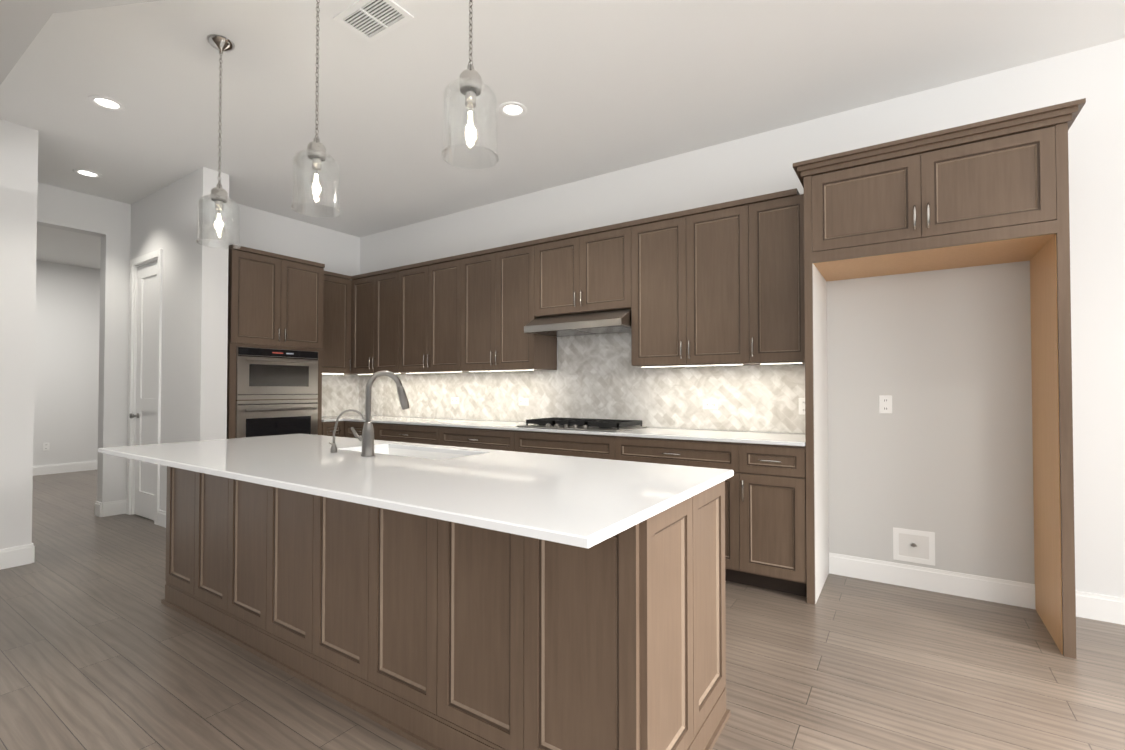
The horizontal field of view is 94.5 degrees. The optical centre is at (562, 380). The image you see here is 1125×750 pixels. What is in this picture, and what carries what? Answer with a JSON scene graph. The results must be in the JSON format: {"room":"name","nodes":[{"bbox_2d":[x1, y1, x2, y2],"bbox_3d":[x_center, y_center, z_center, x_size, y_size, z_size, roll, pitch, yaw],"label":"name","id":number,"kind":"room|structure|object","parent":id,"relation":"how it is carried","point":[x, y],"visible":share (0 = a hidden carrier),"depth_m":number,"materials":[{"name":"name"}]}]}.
{"room":"kitchen","nodes":[
{"label":"kitchen","id":0,"kind":"room"},
{"bbox_2d":[0,119,43,548],"bbox_3d":[-5.499,-0.296,1.192,0.150,3.080,6.105,-1,-1,33],"label":"wall","id":1,"kind":"structure","parent":0,"point":[21,193],"depth_m":3.63,"materials":[{"name":"white paint"}]},
{"bbox_2d":[0,543,34,569],"bbox_3d":[-5.426,1.176,1.128,0.016,0.135,6.121,-1,-1,33],"label":"baseboard","id":2,"kind":"structure","parent":1,"relation":"attached to","point":[24,554],"depth_m":3.60,"materials":[{"name":"white wood"}]},
{"bbox_2d":[36,184,127,502],"bbox_3d":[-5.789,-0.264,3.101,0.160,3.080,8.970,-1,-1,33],"label":"wall","id":3,"kind":"structure","parent":0,"point":[64,348],"depth_m":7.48,"materials":[{"name":"white paint"}]},
{"bbox_2d":[43,443,48,450],"bbox_3d":[-7.453,0.948,7.498,0.008,0.115,0.070,-1,-1,33],"label":"electrical outlet","id":4,"kind":"object","parent":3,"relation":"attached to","point":[45,446],"visible":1,"depth_m":7.50,"materials":[{"name":"white plastic"}]},
{"bbox_2d":[33,461,97,475],"bbox_3d":[-8.968,1.243,5.198,0.016,0.135,9.000,-1,-1,33],"label":"baseboard","id":5,"kind":"structure","parent":3,"relation":"attached to","point":[89,465],"depth_m":7.65,"materials":[{"name":"white wood"}]},
{"bbox_2d":[124,167,231,510],"bbox_3d":[-3.599,-0.236,4.823,1.590,3.080,0.200,-1,-1,33],"label":"wall","id":6,"kind":"structure","parent":0,"point":[194,274],"depth_m":4.46,"materials":[{"name":"white paint"}]},
{"bbox_2d":[129,261,157,519],"bbox_3d":[-3.970,0.087,4.947,0.584,2.426,0.103,-1,-1,33],"label":"pantry door","id":7,"kind":"structure","parent":6,"relation":"in","point":[145,415],"depth_m":5.01,"materials":[{"name":"white wood"}]},
{"bbox_2d":[127,249,162,524],"bbox_3d":[-3.921,0.052,5.021,0.740,2.510,0.218,-1,-1,33],"label":"door frame","id":8,"kind":"structure","parent":6,"relation":"attached to","point":[146,259],"depth_m":5.09,"materials":[{"name":"white wood"}]},
{"bbox_2d":[157,510,165,527],"bbox_3d":[-3.323,1.231,4.487,0.816,0.135,0.016,-1,-1,33],"label":"baseboard","id":9,"kind":"structure","parent":6,"relation":"attached to","point":[161,517],"depth_m":4.66,"materials":[{"name":"white wood"}]},
{"bbox_2d":[232,203,359,415],"bbox_3d":[-3.014,-0.223,5.599,0.150,3.080,1.740,-1,-1,33],"label":"wall","id":10,"kind":"structure","parent":0,"point":[262,230],"depth_m":5.70,"materials":[{"name":"white paint"}]},
{"bbox_2d":[322,271,349,374],"bbox_3d":[-2.629,-0.630,5.717,0.403,1.094,0.520,-1,-1,33],"label":"upper cabinet","id":11,"kind":"object","parent":10,"relation":"attached to","point":[336,302],"depth_m":5.70,"materials":[{"name":"brown wood"}]},
{"bbox_2d":[322,374,357,415],"bbox_3d":[-2.708,0.162,5.949,0.007,0.475,0.840,-1,-1,33],"label":"backsplash","id":12,"kind":"structure","parent":10,"relation":"attached to","point":[339,392],"depth_m":6.09,"materials":[{"name":"tile"}]},
{"bbox_2d":[0,470,1124,749],"bbox_3d":[-3.009,1.297,1.350,14.600,0.100,9.160,-1,-1,33],"label":"floor","id":13,"kind":"structure","parent":0,"point":[102,646],"depth_m":2.26,"materials":[{"name":"brown wood"}]},
{"bbox_2d":[227,245,324,438],"bbox_3d":[-2.893,0.060,5.046,0.691,2.495,0.863,-1,-1,33],"label":"tall cabinet","id":14,"kind":"object","parent":13,"relation":"on","point":[275,344],"visible":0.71,"depth_m":4.84,"materials":[{"name":"brown wood"}]},
{"bbox_2d":[321,419,344,436],"bbox_3d":[-2.581,0.867,5.501,0.694,0.897,0.256,-1,-1,33],"label":"base cabinet","id":15,"kind":"object","parent":13,"relation":"on","point":[328,425],"depth_m":5.34,"materials":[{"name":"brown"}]},
{"bbox_2d":[345,419,380,439],"bbox_3d":[-1.897,0.867,5.514,0.607,0.897,0.659,-1,-1,33],"label":"base cabinet","id":16,"kind":"object","parent":13,"relation":"on","point":[358,424],"depth_m":5.32,"materials":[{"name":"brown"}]},
{"bbox_2d":[381,423,444,445],"bbox_3d":[-1.306,0.861,5.153,1.003,0.897,0.610,-1,-1,33],"label":"base cabinet","id":17,"kind":"object","parent":13,"relation":"on","point":[398,432],"depth_m":4.86,"materials":[{"name":"brown wood"}]},
{"bbox_2d":[161,466,729,749],"bbox_3d":[-0.827,0.817,2.490,3.016,0.897,0.793,-1,-1,33],"label":"kitchen island","id":18,"kind":"object","parent":13,"relation":"on","point":[432,597],"depth_m":1.75,"materials":[{"name":"brown wood"}]},
{"bbox_2d":[98,434,733,549],"bbox_3d":[-0.885,0.355,2.343,2.965,0.023,1.085,-1,-1,33],"label":"island countertop","id":19,"kind":"structure","parent":18,"relation":"on","point":[580,503],"depth_m":1.76,"materials":[{"name":"white stone"}]},
{"bbox_2d":[329,409,364,452],"bbox_3d":[-1.062,0.242,2.553,0.101,0.207,0.139,-1,-1,33],"label":"filter faucet","id":20,"kind":"object","parent":19,"relation":"on","point":[333,448],"visible":1,"depth_m":2.52,"materials":[{"name":"silver metal"}]},
{"bbox_2d":[351,371,408,456],"bbox_3d":[-0.868,0.148,2.472,0.174,0.393,0.227,-1,-1,33],"label":"faucet","id":21,"kind":"object","parent":19,"relation":"on","point":[366,437],"visible":1,"depth_m":2.38,"materials":[{"name":"silver metal"}]},
{"bbox_2d":[358,446,465,457],"bbox_3d":[-0.756,0.484,2.594,0.784,0.251,0.344,-1,-1,33],"label":"sink","id":22,"kind":"object","parent":19,"relation":"in","point":[418,450],"depth_m":2.80,"materials":[{"name":"white ceramic"}]},
{"bbox_2d":[445,427,520,451],"bbox_3d":[-0.577,0.853,4.670,0.973,0.897,0.610,-1,-1,33],"label":"base cabinet","id":23,"kind":"object","parent":13,"relation":"on","point":[469,437],"depth_m":4.38,"materials":[{"name":"brown wood"}]},
{"bbox_2d":[521,431,624,460],"bbox_3d":[0.161,0.845,4.182,1.024,0.897,0.610,-1,-1,33],"label":"base cabinet","id":24,"kind":"object","parent":13,"relation":"on","point":[612,447],"depth_m":3.87,"materials":[{"name":"brown wood"}]},
{"bbox_2d":[625,439,752,585],"bbox_3d":[0.899,0.837,3.694,0.973,0.897,0.610,-1,-1,33],"label":"base cabinet","id":25,"kind":"object","parent":13,"relation":"on","point":[684,452],"depth_m":3.26,"materials":[{"name":"brown wood"}]},
{"bbox_2d":[749,443,806,596],"bbox_3d":[1.390,0.832,3.369,0.432,0.897,0.610,-1,-1,33],"label":"base cabinet","id":26,"kind":"object","parent":13,"relation":"on","point":[765,516],"depth_m":3.09,"materials":[{"name":"brown wood"}]},
{"bbox_2d":[322,415,805,446],"bbox_3d":[-0.540,0.393,4.645,5.052,0.023,0.625,-1,-1,33],"label":"countertop","id":27,"kind":"structure","parent":26,"relation":"on","point":[770,439],"depth_m":3.78,"materials":[{"name":"white stone"}]},
{"bbox_2d":[517,417,646,431],"bbox_3d":[0.154,0.344,4.189,0.910,0.057,0.530,-1,-1,33],"label":"cooktop","id":28,"kind":"object","parent":27,"relation":"in","point":[607,425],"visible":1,"depth_m":4.03,"materials":[{"name":"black metal"}]},
{"bbox_2d":[793,98,1085,658],"bbox_3d":[2.027,0.005,2.932,1.222,2.535,0.672,-1,-1,33],"label":"enclosure","id":29,"kind":"object","parent":13,"relation":"on","point":[990,191],"visible":1,"depth_m":2.68,"materials":[{"name":"brown wood"}]},
{"bbox_2d":[0,0,1124,268],"bbox_3d":[-3.009,-1.777,1.400,14.600,0.350,9.160,-1,-1,33],"label":"ceiling","id":30,"kind":"structure","parent":0,"point":[600,86],"depth_m":3.12,"materials":[{"name":"white paint"}]},
{"bbox_2d":[72,169,101,177],"bbox_3d":[-4.071,-1.778,4.453,0.188,0.008,0.188,-1,-1,33],"label":"recessed light","id":31,"kind":"object","parent":30,"relation":"in","point":[87,173],"visible":1,"depth_m":4.46,"materials":[{"name":"white"}]},
{"bbox_2d":[88,95,125,110],"bbox_3d":[-2.946,-1.796,3.362,0.188,0.008,0.188,-1,-1,33],"label":"recessed light","id":32,"kind":"object","parent":30,"relation":"in","point":[107,103],"visible":1,"depth_m":3.36,"materials":[{"name":"white plastic"}]},
{"bbox_2d":[196,34,240,248],"bbox_3d":[-1.824,-1.267,2.766,0.198,1.084,0.198,-1,-1,33],"label":"pendant light","id":33,"kind":"object","parent":30,"relation":"hanging from","point":[219,197],"visible":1,"depth_m":2.75,"materials":[{"name":"clear glass"}]},
{"bbox_2d":[291,0,340,217],"bbox_3d":[-1.087,-1.284,2.303,0.198,1.064,0.198,-1,-1,33],"label":"pendant light","id":34,"kind":"object","parent":30,"relation":"hanging from","point":[316,152],"visible":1,"depth_m":2.28,"materials":[{"name":"clear glass"}]},
{"bbox_2d":[333,0,413,42],"bbox_3d":[-0.941,-1.808,2.587,0.340,0.008,0.220,-1,-1,33],"label":"ceiling vent","id":35,"kind":"object","parent":30,"relation":"in","point":[370,21],"visible":1,"depth_m":2.59,"materials":[{"name":"white metal"}]},
{"bbox_2d":[441,0,498,169],"bbox_3d":[-0.320,-1.300,1.813,0.198,1.049,0.198,-1,-1,33],"label":"pendant light","id":36,"kind":"object","parent":30,"relation":"hanging from","point":[470,83],"visible":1,"depth_m":1.78,"materials":[{"name":"clear glass"}]},
{"bbox_2d":[499,102,526,116],"bbox_3d":[-0.329,-1.795,3.440,0.188,0.008,0.188,-1,-1,33],"label":"recessed light","id":37,"kind":"object","parent":30,"relation":"in","point":[512,109],"visible":1,"depth_m":3.44,"materials":[{"name":"white plastic"}]},
{"bbox_2d":[360,38,1124,597],"bbox_3d":[-0.532,-0.231,5.119,14.600,3.080,0.142,-1,-1,33],"label":"wall","id":38,"kind":"structure","parent":0,"point":[952,459],"depth_m":3.14,"materials":[{"name":"white paint"}]},
{"bbox_2d":[350,271,377,374],"bbox_3d":[-2.111,-0.628,5.833,0.476,1.094,0.402,-1,-1,33],"label":"upper cabinet","id":39,"kind":"object","parent":38,"relation":"attached to","point":[363,287],"depth_m":5.73,"materials":[{"name":"brown wood"}]},
{"bbox_2d":[378,266,405,373],"bbox_3d":[-1.774,-0.631,5.645,0.518,1.094,0.343,-1,-1,33],"label":"upper cabinet","id":40,"kind":"object","parent":38,"relation":"attached to","point":[389,280],"depth_m":5.48,"materials":[{"name":"brown wood"}]},
{"bbox_2d":[402,254,465,373],"bbox_3d":[-1.234,-0.637,5.288,1.003,1.094,0.343,-1,-1,33],"label":"upper cabinet","id":41,"kind":"object","parent":38,"relation":"attached to","point":[433,291],"depth_m":5.11,"materials":[{"name":"brown wood"}]},
{"bbox_2d":[466,239,556,371],"bbox_3d":[-0.504,-0.645,4.805,0.973,1.094,0.343,-1,-1,33],"label":"upper cabinet","id":42,"kind":"object","parent":38,"relation":"attached to","point":[504,283],"depth_m":4.62,"materials":[{"name":"brown wood"}]},
{"bbox_2d":[358,332,804,433],"bbox_3d":[-0.366,-0.006,4.917,5.054,0.777,0.009,-1,-1,33],"label":"backsplash","id":43,"kind":"structure","parent":38,"relation":"attached to","point":[598,376],"depth_m":4.41,"materials":[{"name":"tile"}]},
{"bbox_2d":[451,397,458,403],"bbox_3d":[-1.119,0.203,5.402,0.115,0.070,0.008,-1,-1,33],"label":"electrical outlet","id":44,"kind":"object","parent":43,"relation":"attached to","point":[454,400],"visible":1,"depth_m":5.40,"materials":[{"name":"white plastic"}]},
{"bbox_2d":[519,398,527,405],"bbox_3d":[-0.368,0.195,4.906,0.115,0.070,0.008,-1,-1,33],"label":"electrical outlet","id":45,"kind":"object","parent":43,"relation":"attached to","point":[523,401],"visible":1,"depth_m":4.90,"materials":[{"name":"white plastic"}]},
{"bbox_2d":[703,400,717,409],"bbox_3d":[1.116,0.179,3.924,0.115,0.070,0.008,-1,-1,33],"label":"electrical outlet","id":46,"kind":"object","parent":43,"relation":"attached to","point":[710,404],"visible":1,"depth_m":3.92,"materials":[{"name":"white plastic"}]},
{"bbox_2d":[799,398,804,414],"bbox_3d":[1.658,0.173,3.565,0.070,0.115,0.008,-1,-1,33],"label":"electrical outlet","id":47,"kind":"object","parent":43,"relation":"attached to","point":[801,406],"visible":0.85,"depth_m":3.57,"materials":[{"name":"white plastic"}]},
{"bbox_2d":[542,221,633,316],"bbox_3d":[0.234,-0.874,4.321,0.909,0.651,0.343,-1,-1,33],"label":"upper cabinet","id":48,"kind":"object","parent":38,"relation":"attached to","point":[584,271],"depth_m":4.14,"materials":[{"name":"brown wood"}]},
{"bbox_2d":[524,308,630,336],"bbox_3d":[0.192,-0.473,4.251,0.898,0.148,0.493,-1,-1,33],"label":"range hood","id":49,"kind":"object","parent":48,"relation":"attached to","point":[601,322],"visible":0.92,"depth_m":4.09,"materials":[{"name":"silver metal"}]},
{"bbox_2d":[622,196,765,367],"bbox_3d":[0.972,-0.661,3.829,0.973,1.094,0.343,-1,-1,33],"label":"upper cabinet","id":50,"kind":"object","parent":38,"relation":"attached to","point":[720,284],"depth_m":3.65,"materials":[{"name":"brown wood"}]},
{"bbox_2d":[758,188,804,364],"bbox_3d":[1.462,-0.666,3.505,0.428,1.094,0.343,-1,-1,33],"label":"upper cabinet","id":51,"kind":"object","parent":38,"relation":"attached to","point":[781,310],"depth_m":3.35,"materials":[{"name":"brown wood"}]},
{"bbox_2d":[879,395,891,413],"bbox_3d":[2.059,0.149,3.310,0.070,0.115,0.008,-1,-1,33],"label":"electrical outlet","id":52,"kind":"object","parent":38,"relation":"attached to","point":[885,403],"visible":1,"depth_m":3.31,"materials":[{"name":"white plastic"}]},
{"bbox_2d":[893,527,934,565],"bbox_3d":[2.168,1.023,3.208,0.215,0.200,0.034,-1,-1,33],"label":"outlet box","id":53,"kind":"object","parent":38,"relation":"attached to","point":[915,546],"visible":1,"depth_m":3.22,"materials":[{"name":"white plastic"}]},
{"bbox_2d":[829,552,1035,608],"bbox_3d":[2.211,1.210,3.188,1.030,0.135,0.016,-1,-1,33],"label":"baseboard","id":54,"kind":"structure","parent":38,"relation":"attached to","point":[1008,592],"depth_m":3.14,"materials":[{"name":"white wood"}]},
{"bbox_2d":[1075,590,1124,624],"bbox_3d":[4.100,1.189,1.938,3.390,0.135,0.016,-1,-1,33],"label":"baseboard","id":55,"kind":"structure","parent":38,"relation":"attached to","point":[1101,607],"depth_m":2.75,"materials":[{"name":"white wood"}]}
]}

